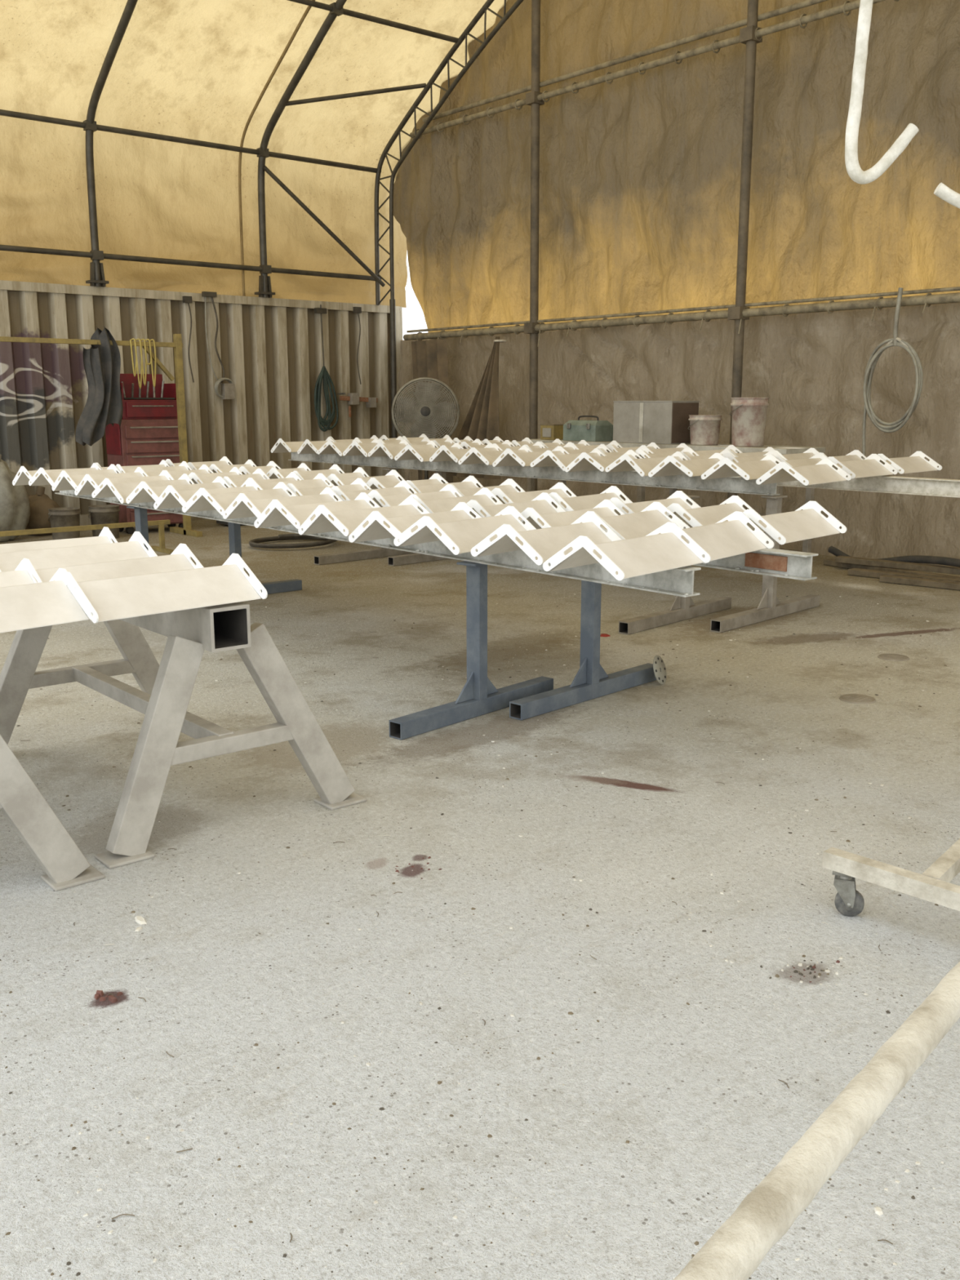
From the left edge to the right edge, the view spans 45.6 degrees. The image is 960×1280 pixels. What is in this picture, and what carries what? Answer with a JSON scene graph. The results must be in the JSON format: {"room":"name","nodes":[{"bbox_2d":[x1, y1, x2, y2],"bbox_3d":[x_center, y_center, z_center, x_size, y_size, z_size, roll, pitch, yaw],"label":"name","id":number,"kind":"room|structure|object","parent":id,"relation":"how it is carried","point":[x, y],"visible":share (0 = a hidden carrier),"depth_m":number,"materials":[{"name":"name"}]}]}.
{"room":"workshop","nodes":[
{"label":"workshop","id":0,"kind":"room"},
{"bbox_2d":[0,280,404,525],"bbox_3d":[-5.600,-2.642,13.091,11.590,2.855,0.140,-10,15,-39],"label":"wall","id":1,"kind":"structure","parent":0,"point":[270,349],"depth_m":14.75,"materials":[{"name":"metal"}]},
{"bbox_2d":[182,296,194,382],"bbox_3d":[-3.662,-3.783,14.396,0.100,1.052,0.060,-10,15,-39],"label":"hanging cord","id":2,"kind":"object","parent":1,"relation":"hanging from","point":[188,300],"visible":1,"depth_m":14.35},
{"bbox_2d":[201,291,235,399],"bbox_3d":[-3.333,-3.758,14.616,0.354,1.330,0.140,-10,15,-39],"label":"cable","id":3,"kind":"object","parent":1,"relation":"attached to","point":[227,389],"visible":1,"depth_m":14.65,"materials":[{"name":"grey rubber"}]},
{"bbox_2d":[0,0,457,297],"bbox_3d":[0.577,-5.279,6.622,8.800,4.944,16.863,-10,15,-39],"label":"roof frame","id":4,"kind":"object","parent":1,"relation":"on","point":[97,278],"visible":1,"depth_m":13.71,"materials":[{"name":"grey metal"}]},
{"bbox_2d":[238,0,315,296],"bbox_3d":[0.550,-5.292,6.573,4.740,4.987,16.917,-10,15,-39],"label":"cable","id":5,"kind":"object","parent":1,"relation":"attached to","point":[308,7],"visible":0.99,"depth_m":14.27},
{"bbox_2d":[314,304,338,431],"bbox_3d":[-2.128,-3.719,15.666,0.393,1.694,0.146,-10,15,-39],"label":"bundle","id":6,"kind":"object","parent":1,"relation":"attached to","point":[323,374],"visible":1,"depth_m":15.71,"materials":[{"name":"black rubber"}]},
{"bbox_2d":[352,306,361,384],"bbox_3d":[-1.708,-4.117,16.000,0.100,1.052,0.060,-10,15,-39],"label":"hanging cord","id":7,"kind":"object","parent":1,"relation":"hanging from","point":[357,310],"visible":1,"depth_m":15.95,"materials":[{"name":"black rubber"}]},
{"bbox_2d":[337,392,377,417],"bbox_3d":[-1.706,-3.310,16.093,0.613,0.332,0.165,-10,15,-39],"label":"electrical box","id":8,"kind":"object","parent":1,"relation":"attached to","point":[353,398],"visible":1,"depth_m":15.98,"materials":[{"name":"beige metal"}]},
{"bbox_2d":[0,0,507,307],"bbox_3d":[0.790,-5.407,6.797,9.380,5.122,17.244,-10,15,-39],"label":"ceiling","id":9,"kind":"structure","parent":0,"point":[193,69],"depth_m":13.87,"materials":[{"name":"fabric"}]},
{"bbox_2d":[0,519,959,1279],"bbox_3d":[0.171,0.293,6.208,24.000,0.100,26.000,-10,15,-39],"label":"floor","id":10,"kind":"structure","parent":0,"point":[199,1009],"depth_m":3.21,"materials":[{"name":"concrete"}]},
{"bbox_2d":[0,453,30,542],"bbox_3d":[-5.277,-1.570,12.544,0.582,0.958,0.554,-10,15,-39],"label":"sack","id":11,"kind":"object","parent":10,"relation":"on","point":[15,508],"visible":0.88,"depth_m":12.45,"materials":[{"name":"beige fabric"}]},
{"bbox_2d":[25,485,60,536],"bbox_3d":[-5.056,-1.488,13.147,0.427,0.565,0.440,2,12,11],"label":"sack","id":12,"kind":"object","parent":10,"relation":"on","point":[40,503],"visible":0.66,"depth_m":13.00,"materials":[{"name":"brown fabric"}]},
{"bbox_2d":[0,734,104,891],"bbox_3d":[-2.124,0.321,3.860,1.060,0.829,1.590,-10,15,-39],"label":"sawhorse","id":13,"kind":"object","parent":10,"relation":"on","point":[22,803],"visible":1,"depth_m":3.57,"materials":[{"name":"beige metal"}]},
{"bbox_2d":[0,526,267,633],"bbox_3d":[-1.944,-0.185,3.850,2.005,0.166,1.714,-10,15,-39],"label":"metal sheet","id":14,"kind":"object","parent":13,"relation":"on","point":[44,583],"visible":1,"depth_m":3.89,"materials":[{"name":"white metal"}]},
{"bbox_2d":[48,507,80,539],"bbox_3d":[-4.563,-1.263,12.564,0.345,0.360,0.344,-10,15,-39],"label":"plastic bucket","id":15,"kind":"object","parent":10,"relation":"on","point":[59,517],"visible":0.83,"depth_m":12.44,"materials":[{"name":"plastic"}]},
{"bbox_2d":[0,519,173,554],"bbox_3d":[-4.176,-0.905,10.933,2.601,0.322,0.450,-10,15,-39],"label":"rail","id":16,"kind":"object","parent":10,"relation":"on","point":[161,523],"visible":0.91,"depth_m":11.23,"materials":[{"name":"metal"}]},
{"bbox_2d":[0,333,202,537],"bbox_3d":[-4.511,-2.143,12.155,2.950,2.250,0.700,-10,15,-39],"label":"rack","id":17,"kind":"object","parent":10,"relation":"on","point":[177,344],"visible":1,"depth_m":12.82,"materials":[{"name":"paint"}]},
{"bbox_2d":[75,326,123,446],"bbox_3d":[-4.125,-2.729,12.297,0.488,1.260,0.220,-10,15,-39],"label":"hose","id":18,"kind":"object","parent":17,"relation":"attached to","point":[103,407],"visible":0.99,"depth_m":12.30,"materials":[{"name":"rubber"}]},
{"bbox_2d":[129,337,155,389],"bbox_3d":[-3.698,-3.035,12.565,0.290,0.545,0.069,-10,15,-39],"label":"straps","id":19,"kind":"object","parent":17,"relation":"hanging from","point":[132,339],"visible":1,"depth_m":12.54,"materials":[{"name":"fabric"}]},
{"bbox_2d":[88,504,119,538],"bbox_3d":[-4.235,-1.332,12.897,0.345,0.360,0.344,-10,15,-39],"label":"plastic bucket","id":20,"kind":"object","parent":10,"relation":"on","point":[101,513],"visible":0.86,"depth_m":12.77,"materials":[{"name":"plastic"}]},
{"bbox_2d":[81,506,149,614],"bbox_3d":[-2.494,-0.615,8.468,1.150,0.753,0.120,-11,16,-42],"label":"stand","id":21,"kind":"object","parent":10,"relation":"on","point":[140,513],"visible":0.12,"depth_m":8.39,"materials":[{"name":"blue metal"}]},
{"bbox_2d":[105,373,183,533],"bbox_3d":[-3.912,-2.193,13.428,0.796,1.830,0.505,-10,15,-39],"label":"tool chest","id":22,"kind":"object","parent":10,"relation":"on","point":[147,434],"visible":0.53,"depth_m":13.23,"materials":[{"name":"red metal"}]},
{"bbox_2d":[0,602,366,868],"bbox_3d":[-1.332,0.171,4.580,1.020,0.829,1.580,-10,15,-39],"label":"sawhorse","id":23,"kind":"object","parent":10,"relation":"on","point":[166,688],"visible":0.84,"depth_m":4.11,"materials":[{"name":"beige metal"}]},
{"bbox_2d":[216,520,228,525],"bbox_3d":[-3.007,-1.672,14.275,0.540,0.425,0.340,-10,15,-39],"label":"crate","id":24,"kind":"object","parent":10,"relation":"on","point":[217,521],"visible":0.06,"depth_m":14.15,"materials":[{"name":"fabric"}]},
{"bbox_2d":[228,522,302,594],"bbox_3d":[-1.907,-0.707,8.912,1.152,0.753,0.125,-10,15,-39],"label":"stand","id":25,"kind":"object","parent":10,"relation":"on","point":[234,529],"visible":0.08,"depth_m":9.11,"materials":[{"name":"blue metal"}]},
{"bbox_2d":[248,533,337,548],"bbox_3d":[-1.984,-1.058,12.231,1.022,0.086,0.884,-10,15,-39],"label":"coil","id":26,"kind":"object","parent":10,"relation":"on","point":[255,543],"visible":0.84,"depth_m":12.09,"materials":[{"name":"black rubber"}]},
{"bbox_2d":[314,467,416,564],"bbox_3d":[-1.082,-1.228,11.151,0.120,0.863,1.300,12,16,44],"label":"stand","id":27,"kind":"object","parent":10,"relation":"on","point":[382,552],"visible":0.42,"depth_m":11.09,"materials":[{"name":"beige metal"}]},
{"bbox_2d":[387,471,448,565],"bbox_3d":[-0.377,-1.216,11.091,0.120,0.863,1.300,12,16,44],"label":"stand","id":28,"kind":"object","parent":10,"relation":"on","point":[412,557],"visible":0.18,"depth_m":10.88,"materials":[{"name":"beige metal"}]},
{"bbox_2d":[391,377,459,479],"bbox_3d":[-0.698,-2.469,14.795,0.872,1.814,0.595,-1,12,-2],"label":"fan","id":29,"kind":"object","parent":10,"relation":"on","point":[425,412],"visible":0.91,"depth_m":14.48,"materials":[{"name":"grey metal"}]},
{"bbox_2d":[373,0,523,471],"bbox_3d":[3.928,-4.436,9.646,0.080,7.762,16.766,-10,15,-39],"label":"arch","id":30,"kind":"object","parent":10,"relation":"on","point":[483,10],"visible":0.98,"depth_m":15.27,"materials":[{"name":"grey metal"}]},
{"bbox_2d":[388,560,553,739],"bbox_3d":[-0.015,-0.007,5.546,0.120,0.753,1.130,10,15,40],"label":"stand","id":31,"kind":"object","parent":10,"relation":"on","point":[478,696],"visible":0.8,"depth_m":5.51,"materials":[{"name":"metal"}]},
{"bbox_2d":[54,489,701,597],"bbox_3d":[-1.335,-0.750,6.995,0.094,0.108,6.757,-10,15,-39],"label":"girder","id":32,"kind":"object","parent":31,"relation":"on","point":[679,581],"visible":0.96,"depth_m":5.25,"materials":[{"name":"grey metal"}]},
{"bbox_2d":[12,456,846,580],"bbox_3d":[-0.943,-0.930,7.197,2.057,0.168,6.785,-10,15,-39],"label":"metal sheet","id":33,"kind":"object","parent":32,"relation":"on","point":[628,539],"visible":1,"depth_m":5.71,"materials":[{"name":"white metal"}]},
{"bbox_2d":[509,580,656,719],"bbox_3d":[0.567,-0.072,5.857,0.120,0.753,1.150,11,16,42],"label":"stand","id":34,"kind":"object","parent":10,"relation":"on","point":[591,681],"visible":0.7,"depth_m":5.83,"materials":[{"name":"grey metal"}]},
{"bbox_2d":[692,547,817,580],"bbox_3d":[-0.770,-0.841,7.432,0.094,0.108,6.800,-10,15,-39],"label":"girder","id":35,"kind":"object","parent":34,"relation":"on","point":[796,565],"visible":0.09,"depth_m":5.02,"materials":[{"name":"grey metal"}]},
{"bbox_2d":[653,655,666,684],"bbox_3d":[0.974,0.163,6.189,0.052,0.156,0.163,6,13,28],"label":"plate","id":36,"kind":"object","parent":10,"relation":"on","point":[658,663],"visible":1,"depth_m":6.18,"materials":[{"name":"beige metal"}]},
{"bbox_2d":[522,439,825,552],"bbox_3d":[1.879,-1.535,12.091,0.620,1.085,3.600,-10,15,-39],"label":"workbench","id":37,"kind":"object","parent":10,"relation":"on","point":[783,450],"visible":0.19,"depth_m":11.11,"materials":[{"name":"beige metal"}]},
{"bbox_2d":[540,423,563,439],"bbox_3d":[0.837,-2.372,13.025,0.212,0.170,0.230,-10,15,-39],"label":"cardboard box","id":38,"kind":"object","parent":37,"relation":"on","point":[548,432],"visible":0.85,"depth_m":12.94,"materials":[{"name":"cardboard"}]},
{"bbox_2d":[563,415,613,441],"bbox_3d":[1.184,-2.336,12.596,0.300,0.274,0.500,-10,15,-39],"label":"toolbox","id":39,"kind":"object","parent":37,"relation":"on","point":[597,430],"visible":0.99,"depth_m":12.47,"materials":[{"name":"metal"}]},
{"bbox_2d":[613,400,699,444],"bbox_3d":[1.827,-2.276,11.920,0.432,0.431,0.810,-10,15,-39],"label":"storage box","id":40,"kind":"object","parent":37,"relation":"on","point":[658,422],"visible":0.88,"depth_m":11.68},
{"bbox_2d":[688,414,722,444],"bbox_3d":[2.236,-2.091,11.378,0.334,0.290,0.334,-10,15,-39],"label":"plastic bucket","id":41,"kind":"object","parent":37,"relation":"on","point":[704,429],"visible":1,"depth_m":11.26,"materials":[{"name":"plastic"}]},
{"bbox_2d":[729,397,768,446],"bbox_3d":[2.589,-2.104,11.025,0.366,0.460,0.366,-10,15,-39],"label":"plastic bucket","id":42,"kind":"object","parent":37,"relation":"on","point":[748,415],"visible":0.99,"depth_m":10.90,"materials":[{"name":"plastic"}]},
{"bbox_2d":[618,495,731,634],"bbox_3d":[1.394,-0.565,7.958,0.120,0.863,1.330,10,16,41],"label":"stand","id":43,"kind":"object","parent":10,"relation":"on","point":[682,608],"visible":0.61,"depth_m":7.97,"materials":[{"name":"beige metal"}]},
{"bbox_2d":[403,0,959,498],"bbox_3d":[4.072,-4.394,9.710,0.170,7.652,15.900,-10,15,-39],"label":"wall frame","id":44,"kind":"object","parent":10,"relation":"on","point":[752,34],"visible":0.96,"depth_m":11.96,"materials":[{"name":"grey metal"}]},
{"bbox_2d":[411,339,453,483],"bbox_3d":[-0.662,-2.916,15.580,0.100,2.270,0.870,-10,15,-39],"label":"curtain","id":45,"kind":"object","parent":44,"relation":"hanging from","point":[429,357],"visible":0.2,"depth_m":15.40,"materials":[{"name":"brown fabric"}]},
{"bbox_2d":[445,336,506,479],"bbox_3d":[-0.063,-2.971,14.662,0.311,1.750,0.990,-10,15,-39],"label":"bundle","id":46,"kind":"object","parent":44,"relation":"hanging from","point":[482,422],"visible":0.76,"depth_m":14.44,"materials":[{"name":"fabric"}]},
{"bbox_2d":[862,287,923,459],"bbox_3d":[3.736,-2.384,10.364,0.116,1.553,0.583,-10,15,-39],"label":"coiled cable","id":47,"kind":"object","parent":44,"relation":"hanging from","point":[899,424],"visible":0.98,"depth_m":10.34,"materials":[{"name":"rubber"}]},
{"bbox_2d":[710,494,820,632],"bbox_3d":[2.047,-0.580,8.034,0.120,0.863,1.400,11,16,42],"label":"stand","id":48,"kind":"object","parent":10,"relation":"on","point":[769,607],"visible":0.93,"depth_m":8.01,"materials":[{"name":"beige metal"}]},
{"bbox_2d":[288,452,779,495],"bbox_3d":[-0.029,-1.570,10.383,0.094,0.115,6.500,-10,15,-39],"label":"girder","id":49,"kind":"object","parent":48,"relation":"on","point":[739,484],"visible":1,"depth_m":9.53,"materials":[{"name":"grey metal"}]},
{"bbox_2d":[271,433,942,485],"bbox_3d":[0.635,-1.704,10.378,2.115,0.166,6.836,-10,15,-39],"label":"metal sheet","id":50,"kind":"object","parent":49,"relation":"on","point":[811,467],"visible":1,"depth_m":9.08,"materials":[{"name":"white metal"}]},
{"bbox_2d":[673,960,959,1279],"bbox_3d":[0.712,0.838,1.799,0.506,0.627,2.300,10,15,39],"label":"pipe","id":51,"kind":"object","parent":10,"relation":"on","point":[740,1245],"visible":1,"depth_m":1.38,"materials":[{"name":"paint"}]},
{"bbox_2d":[839,693,875,704],"bbox_3d":[1.947,0.303,5.892,0.184,0.008,0.184,-10,15,-39],"label":"stain","id":52,"kind":"object","parent":10,"relation":"on","point":[849,698],"visible":1,"depth_m":5.88,"materials":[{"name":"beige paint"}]},
{"bbox_2d":[822,0,959,916],"bbox_3d":[1.875,-0.614,3.079,1.910,2.950,1.502,-10,15,-39],"label":"hook rack","id":53,"kind":"object","parent":10,"relation":"on","point":[933,885],"visible":1,"depth_m":3.18,"materials":[{"name":"metal"}]},
{"bbox_2d":[823,555,959,590],"bbox_3d":[3.744,-0.584,9.889,0.728,0.110,1.975,-11,16,-43],"label":"timber offcuts","id":54,"kind":"object","parent":10,"relation":"on","point":[888,571],"visible":1,"depth_m":9.96,"materials":[{"name":"brown wood"}]},
{"bbox_2d":[877,653,909,661],"bbox_3d":[2.480,0.103,6.854,0.184,0.008,0.184,-10,15,-39],"label":"stain","id":55,"kind":"object","parent":10,"relation":"on","point":[892,657],"visible":1,"depth_m":6.84,"materials":[{"name":"beige paint"}]},
{"bbox_2d":[827,546,959,567],"bbox_3d":[4.211,-0.567,9.636,0.340,0.200,3.225,-9,14,-36],"label":"air hose","id":56,"kind":"object","parent":10,"relation":"on","point":[913,558],"visible":0.58,"depth_m":10.09,"materials":[{"name":"rubber"}]},
{"bbox_3d":[4.112,-0.349,6.919,1.202,0.863,0.184,-10,15,-39],"label":"stand","id":57,"kind":"object","parent":10,"relation":"on","visible":0},
{"bbox_2d":[777,475,959,497],"bbox_3d":[1.443,-1.476,9.930,0.093,0.115,9.100,-10,15,-39],"label":"girder","id":58,"kind":"object","parent":57,"relation":"on","point":[884,484],"visible":0.31,"depth_m":8.14,"materials":[{"name":"grey metal"}]},
{"bbox_2d":[393,0,959,567],"bbox_3d":[4.087,-4.558,10.063,0.352,7.830,16.460,-10,15,-39],"label":"wall","id":59,"kind":"structure","parent":0,"point":[640,174],"depth_m":12.04,"materials":[{"name":"beige fabric"}]}
]}

